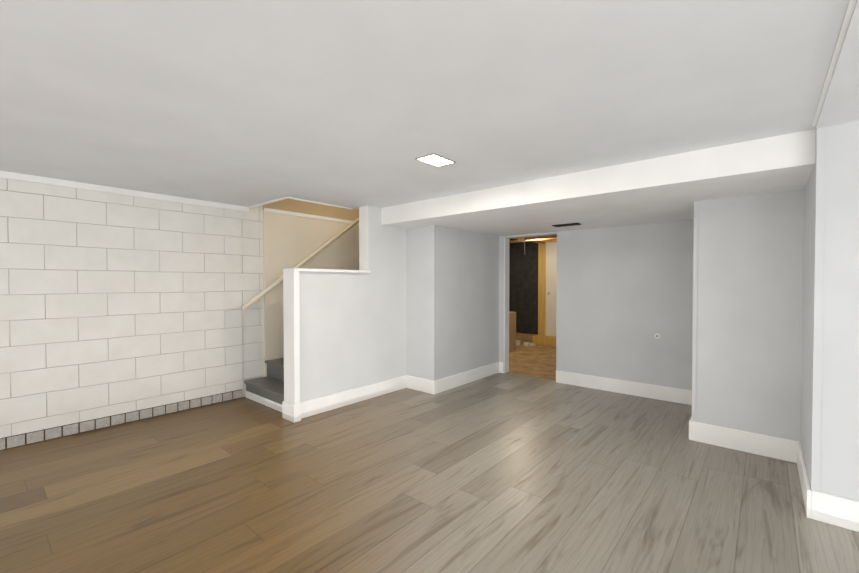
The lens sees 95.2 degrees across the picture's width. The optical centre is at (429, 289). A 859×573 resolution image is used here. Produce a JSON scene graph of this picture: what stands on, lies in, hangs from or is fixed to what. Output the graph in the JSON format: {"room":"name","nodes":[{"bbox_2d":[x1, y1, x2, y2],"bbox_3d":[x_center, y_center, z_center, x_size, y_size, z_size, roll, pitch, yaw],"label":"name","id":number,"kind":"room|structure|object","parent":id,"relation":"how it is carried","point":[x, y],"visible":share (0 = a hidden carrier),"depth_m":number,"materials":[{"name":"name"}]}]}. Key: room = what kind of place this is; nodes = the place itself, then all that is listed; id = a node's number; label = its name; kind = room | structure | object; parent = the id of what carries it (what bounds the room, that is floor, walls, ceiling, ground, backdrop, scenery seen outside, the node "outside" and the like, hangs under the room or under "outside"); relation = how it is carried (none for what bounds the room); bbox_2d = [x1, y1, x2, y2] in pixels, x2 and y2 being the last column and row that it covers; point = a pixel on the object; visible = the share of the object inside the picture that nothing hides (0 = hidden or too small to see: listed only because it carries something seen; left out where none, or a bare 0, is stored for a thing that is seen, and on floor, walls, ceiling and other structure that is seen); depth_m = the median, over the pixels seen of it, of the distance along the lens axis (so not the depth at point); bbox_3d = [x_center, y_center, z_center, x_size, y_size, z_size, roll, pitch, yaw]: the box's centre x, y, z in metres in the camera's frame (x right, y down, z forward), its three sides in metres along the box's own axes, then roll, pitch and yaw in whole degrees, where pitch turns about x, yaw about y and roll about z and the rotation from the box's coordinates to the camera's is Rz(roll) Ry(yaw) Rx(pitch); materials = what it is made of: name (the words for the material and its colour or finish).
{"room":"finished basement","nodes":[
{"label":"finished basement","id":0,"kind":"room"},
{"bbox_2d":[0,178,358,437],"bbox_3d":[-2.927,-0.442,3.726,0.262,3.380,8.450,1,1,40],"label":"wall","id":1,"kind":"structure","parent":0,"point":[111,304],"depth_m":3.71,"materials":[{"name":"white brick"}]},
{"bbox_2d":[0,389,241,450],"bbox_3d":[-3.792,1.220,2.546,0.014,0.095,5.090,1,1,40],"label":"baseboard","id":2,"kind":"structure","parent":1,"relation":"attached to","point":[9,442],"depth_m":3.57,"materials":[{"name":"tile"}]},
{"bbox_2d":[0,171,248,211],"bbox_3d":[-3.760,-0.885,2.543,0.022,0.055,5.180,1,1,40],"label":"trim","id":3,"kind":"structure","parent":1,"relation":"attached to","point":[53,181],"depth_m":3.56,"materials":[{"name":"white wood"}]},
{"bbox_2d":[248,197,287,208],"bbox_3d":[-1.763,-1.060,4.249,0.840,0.262,0.032,1,1,40],"label":"trim","id":4,"kind":"structure","parent":1,"relation":"attached to","point":[269,202],"depth_m":4.20,"materials":[{"name":"white wood"}]},
{"bbox_2d":[241,218,358,309],"bbox_3d":[-1.574,-0.391,5.031,0.105,1.235,1.679,1,1,40],"label":"stair handrail","id":5,"kind":"object","parent":1,"relation":"attached to","point":[256,299],"visible":0.96,"depth_m":4.96,"materials":[{"name":"beige wood"}]},
{"bbox_2d":[264,208,358,224],"bbox_3d":[-1.067,-0.964,5.687,0.008,0.040,2.740,1,1,40],"label":"trim","id":6,"kind":"structure","parent":1,"relation":"attached to","point":[305,215],"depth_m":5.08,"materials":[{"name":"white wood"}]},
{"bbox_2d":[299,205,405,401],"bbox_3d":[-0.832,-0.452,4.360,0.145,3.380,1.504,1,1,40],"label":"wall","id":7,"kind":"structure","parent":0,"point":[352,330],"depth_m":4.32,"materials":[{"name":"paint"}]},
{"bbox_2d":[287,197,352,209],"bbox_3d":[-1.175,-1.060,4.284,0.032,0.262,0.810,1,1,40],"label":"trim","id":8,"kind":"structure","parent":7,"relation":"attached to","point":[319,203],"depth_m":4.24,"materials":[{"name":"white wood"}]},
{"bbox_2d":[282,268,370,272],"bbox_3d":[-1.041,-0.192,4.096,0.215,0.028,0.944,1,1,40],"label":"half wall cap","id":9,"kind":"object","parent":7,"relation":"on","point":[325,270],"visible":0.85,"depth_m":3.93,"materials":[{"name":"white wood"}]},
{"bbox_2d":[300,375,406,418],"bbox_3d":[-0.769,1.159,4.333,0.018,0.158,1.504,1,1,40],"label":"baseboard","id":10,"kind":"structure","parent":7,"relation":"attached to","point":[315,406],"depth_m":4.22,"materials":[{"name":"white wood"}]},
{"bbox_2d":[359,205,367,269],"bbox_3d":[-0.748,-0.578,4.456,0.151,0.732,0.006,1,1,40],"label":"trim","id":11,"kind":"structure","parent":7,"relation":"attached to","point":[363,237],"depth_m":4.45,"materials":[{"name":"white wood"}]},
{"bbox_2d":[0,0,848,209],"bbox_3d":[0.148,-1.014,1.090,8.350,0.250,8.450,1,1,40],"label":"ceiling","id":12,"kind":"structure","parent":0,"point":[355,104],"depth_m":1.76,"materials":[{"name":"paint"}]},
{"bbox_2d":[416,153,455,166],"bbox_3d":[0.045,-0.914,2.788,0.174,0.004,0.249,1,1,40],"label":"recessed light","id":13,"kind":"object","parent":12,"relation":"in","point":[435,160],"visible":1,"depth_m":2.78,"materials":[{"name":"white metal"}]},
{"bbox_2d":[381,129,814,235],"bbox_3d":[1.476,-0.842,4.168,3.605,0.195,2.050,1,1,40],"label":"soffit beam","id":14,"kind":"structure","parent":12,"relation":"attached to","point":[670,188],"depth_m":3.12,"materials":[{"name":"white paint"}]},
{"bbox_2d":[552,223,580,226],"bbox_3d":[1.586,-0.744,4.541,0.300,0.012,0.130,1,1,40],"label":"ceiling air vent","id":15,"kind":"object","parent":14,"relation":"attached to","point":[564,225],"visible":1,"depth_m":4.53,"materials":[{"name":"grey metal"}]},
{"bbox_2d":[0,373,858,572],"bbox_3d":[0.119,1.352,1.094,8.350,0.120,8.360,1,1,40],"label":"floor","id":16,"kind":"structure","parent":0,"point":[505,473],"depth_m":2.44,"materials":[{"name":"brown wood"}]},
{"bbox_2d":[244,358,283,411],"bbox_3d":[-0.860,0.168,5.202,0.972,2.112,2.754,1,1,40],"label":"stair steps","id":17,"kind":"structure","parent":16,"relation":"on","point":[268,390],"depth_m":4.36,"materials":[{"name":"grey carpet"}]},
{"bbox_2d":[283,271,299,404],"bbox_3d":[-1.324,0.538,3.769,0.195,1.420,0.060,1,1,40],"label":"wall post","id":18,"kind":"object","parent":16,"relation":"on","point":[291,300],"visible":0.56,"depth_m":3.72,"materials":[{"name":"white paint"}]},
{"bbox_2d":[282,401,295,422],"bbox_3d":[-1.343,1.169,3.743,0.213,0.158,0.018,1,1,40],"label":"baseboard","id":19,"kind":"structure","parent":18,"relation":"attached to","point":[288,411],"depth_m":3.73,"materials":[{"name":"white wood"}]},
{"bbox_2d":[295,404,300,421],"bbox_3d":[-1.243,1.170,3.710,0.018,0.158,0.060,1,1,40],"label":"baseboard","id":20,"kind":"structure","parent":18,"relation":"attached to","point":[298,412],"depth_m":3.70,"materials":[{"name":"white wood"}]},
{"bbox_2d":[406,225,498,380],"bbox_3d":[0.364,0.230,5.312,0.450,1.985,1.480,1,1,40],"label":"wall","id":21,"kind":"structure","parent":0,"point":[452,301],"depth_m":4.87,"materials":[{"name":"grey paint"}]},
{"bbox_2d":[407,375,434,394],"bbox_3d":[-0.109,1.153,4.746,0.450,0.158,0.018,1,1,40],"label":"baseboard","id":22,"kind":"structure","parent":21,"relation":"attached to","point":[421,384],"depth_m":4.73,"materials":[{"name":"white wood"}]},
{"bbox_2d":[435,362,498,393],"bbox_3d":[0.542,1.146,5.176,0.018,0.158,1.480,1,1,40],"label":"baseboard","id":23,"kind":"structure","parent":21,"relation":"attached to","point":[452,381],"depth_m":5.07,"materials":[{"name":"white wood"}]},
{"bbox_2d":[509,242,537,334],"bbox_3d":[2.773,-0.130,8.497,7.240,2.600,0.300,1,1,40],"label":"wall","id":24,"kind":"structure","parent":0,"point":[523,286],"depth_m":8.84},
{"bbox_2d":[532,240,556,346],"bbox_3d":[2.736,0.026,8.132,1.140,2.300,0.300,1,1,40],"label":"wall","id":25,"kind":"structure","parent":24,"relation":"attached to","point":[547,282],"depth_m":8.45,"materials":[{"name":"brown wood"}]},
{"bbox_2d":[507,342,555,380],"bbox_3d":[1.786,1.251,7.364,7.240,0.116,3.340,1,1,40],"label":"floor","id":26,"kind":"structure","parent":0,"point":[537,361],"depth_m":6.56,"materials":[{"name":"brown wood"}]},
{"bbox_2d":[509,311,515,351],"bbox_3d":[1.442,0.812,7.578,0.330,0.754,0.350,1,1,40],"label":"cardboard box","id":27,"kind":"object","parent":26,"relation":"on","point":[512,331],"visible":0.25,"depth_m":7.49,"materials":[{"name":"brown cardboard"}]},
{"bbox_2d":[516,340,535,345],"bbox_3d":[1.820,1.140,8.347,0.807,0.074,0.391,1,1,40],"label":"debris","id":28,"kind":"object","parent":26,"relation":"on","point":[525,343],"visible":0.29,"depth_m":8.20,"materials":[{"name":"beige"}]},
{"bbox_2d":[516,333,536,342],"bbox_3d":[1.081,1.067,9.600,3.260,0.170,0.250,1,1,40],"label":"curb","id":29,"kind":"object","parent":26,"relation":"on","point":[523,337],"visible":0.07,"depth_m":8.61,"materials":[{"name":"brown wood"}]},
{"bbox_2d":[499,219,693,389],"bbox_3d":[2.006,0.235,4.968,2.495,1.985,0.130,1,1,40],"label":"wall","id":30,"kind":"structure","parent":0,"point":[624,294],"depth_m":4.62,"materials":[{"name":"grey paint"}]},
{"bbox_2d":[499,362,503,372],"bbox_3d":[1.048,1.137,5.704,0.065,0.158,0.018,1,1,40],"label":"baseboard","id":31,"kind":"structure","parent":30,"relation":"attached to","point":[501,367],"depth_m":5.70,"materials":[{"name":"white wood"}]},
{"bbox_2d":[504,238,509,372],"bbox_3d":[1.126,0.237,5.722,0.012,1.957,0.136,1,1,40],"label":"door frame","id":32,"kind":"structure","parent":30,"relation":"attached to","point":[506,300],"depth_m":5.71,"materials":[{"name":"white wood"}]},
{"bbox_2d":[556,370,691,404],"bbox_3d":[2.280,1.154,4.652,1.612,0.158,0.018,1,1,40],"label":"baseboard","id":33,"kind":"structure","parent":30,"relation":"attached to","point":[675,395],"depth_m":4.60,"materials":[{"name":"white wood"}]},
{"bbox_2d":[692,189,803,441],"bbox_3d":[2.800,0.260,3.468,0.660,1.985,1.121,1,1,40],"label":"wall","id":34,"kind":"structure","parent":0,"point":[747,310],"depth_m":3.02,"materials":[{"name":"grey paint"}]},
{"bbox_2d":[689,421,797,462],"bbox_3d":[2.427,1.180,3.061,0.678,0.158,0.018,1,1,40],"label":"baseboard","id":35,"kind":"structure","parent":34,"relation":"attached to","point":[764,445],"depth_m":3.04,"materials":[{"name":"white wood"}]},
{"bbox_2d":[800,121,858,500],"bbox_3d":[4.097,0.188,1.891,3.360,2.180,2.132,1,1,40],"label":"wall","id":36,"kind":"structure","parent":0,"point":[839,467],"depth_m":2.11,"materials":[{"name":"grey paint"}]},
{"bbox_2d":[797,442,810,517],"bbox_3d":[2.390,1.189,2.510,0.018,0.158,0.867,1,1,40],"label":"baseboard return","id":37,"kind":"object","parent":36,"relation":"attached to","point":[804,482],"visible":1,"depth_m":2.36,"materials":[{"name":"white wood"}]},
{"bbox_2d":[811,127,825,491],"bbox_3d":[2.139,0.116,2.158,0.035,2.000,0.004,1,1,40],"label":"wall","id":38,"kind":"structure","parent":36,"relation":"attached to","point":[818,305],"depth_m":2.16,"materials":[{"name":"grey paint"}]},
{"bbox_2d":[812,0,855,126],"bbox_3d":[0.131,-0.864,-0.164,0.015,0.008,6.118,1,1,40],"label":"trim","id":39,"kind":"structure","parent":36,"relation":"attached to","point":[847,16],"depth_m":1.48,"materials":[{"name":"white wood"}]},
{"bbox_2d":[811,490,858,531],"bbox_3d":[3.323,1.212,1.155,3.160,0.158,0.018,1,1,40],"label":"baseboard","id":40,"kind":"structure","parent":36,"relation":"attached to","point":[842,512],"depth_m":2.11,"materials":[{"name":"white wood"}]},
{"bbox_2d":[816,0,858,127],"bbox_3d":[1.416,-0.839,-1.261,3.365,0.022,6.118,1,1,40],"label":"ceiling","id":41,"kind":"structure","parent":0,"point":[840,105],"depth_m":1.70,"materials":[{"name":"paint"}]},
{"bbox_3d":[1.739,-1.338,7.420,7.440,0.150,3.250,1,1,40],"label":"ceiling","id":42,"kind":"structure","parent":0,"visible":0},
{"bbox_2d":[510,235,556,239],"bbox_3d":[1.638,-1.146,7.306,7.040,0.230,2.440,1,1,40],"label":"ceiling joists","id":43,"kind":"object","parent":42,"relation":"attached to","point":[537,237],"visible":0.02,"depth_m":7.96,"materials":[{"name":"brown wood"}]},
{"bbox_2d":[510,237,556,243],"bbox_3d":[1.677,-0.954,7.315,6.890,0.093,2.900,1,1,40],"label":"ceiling pipes","id":44,"kind":"object","parent":43,"relation":"hanging from","point":[537,240],"visible":0.27,"depth_m":7.44,"materials":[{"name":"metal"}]}
]}

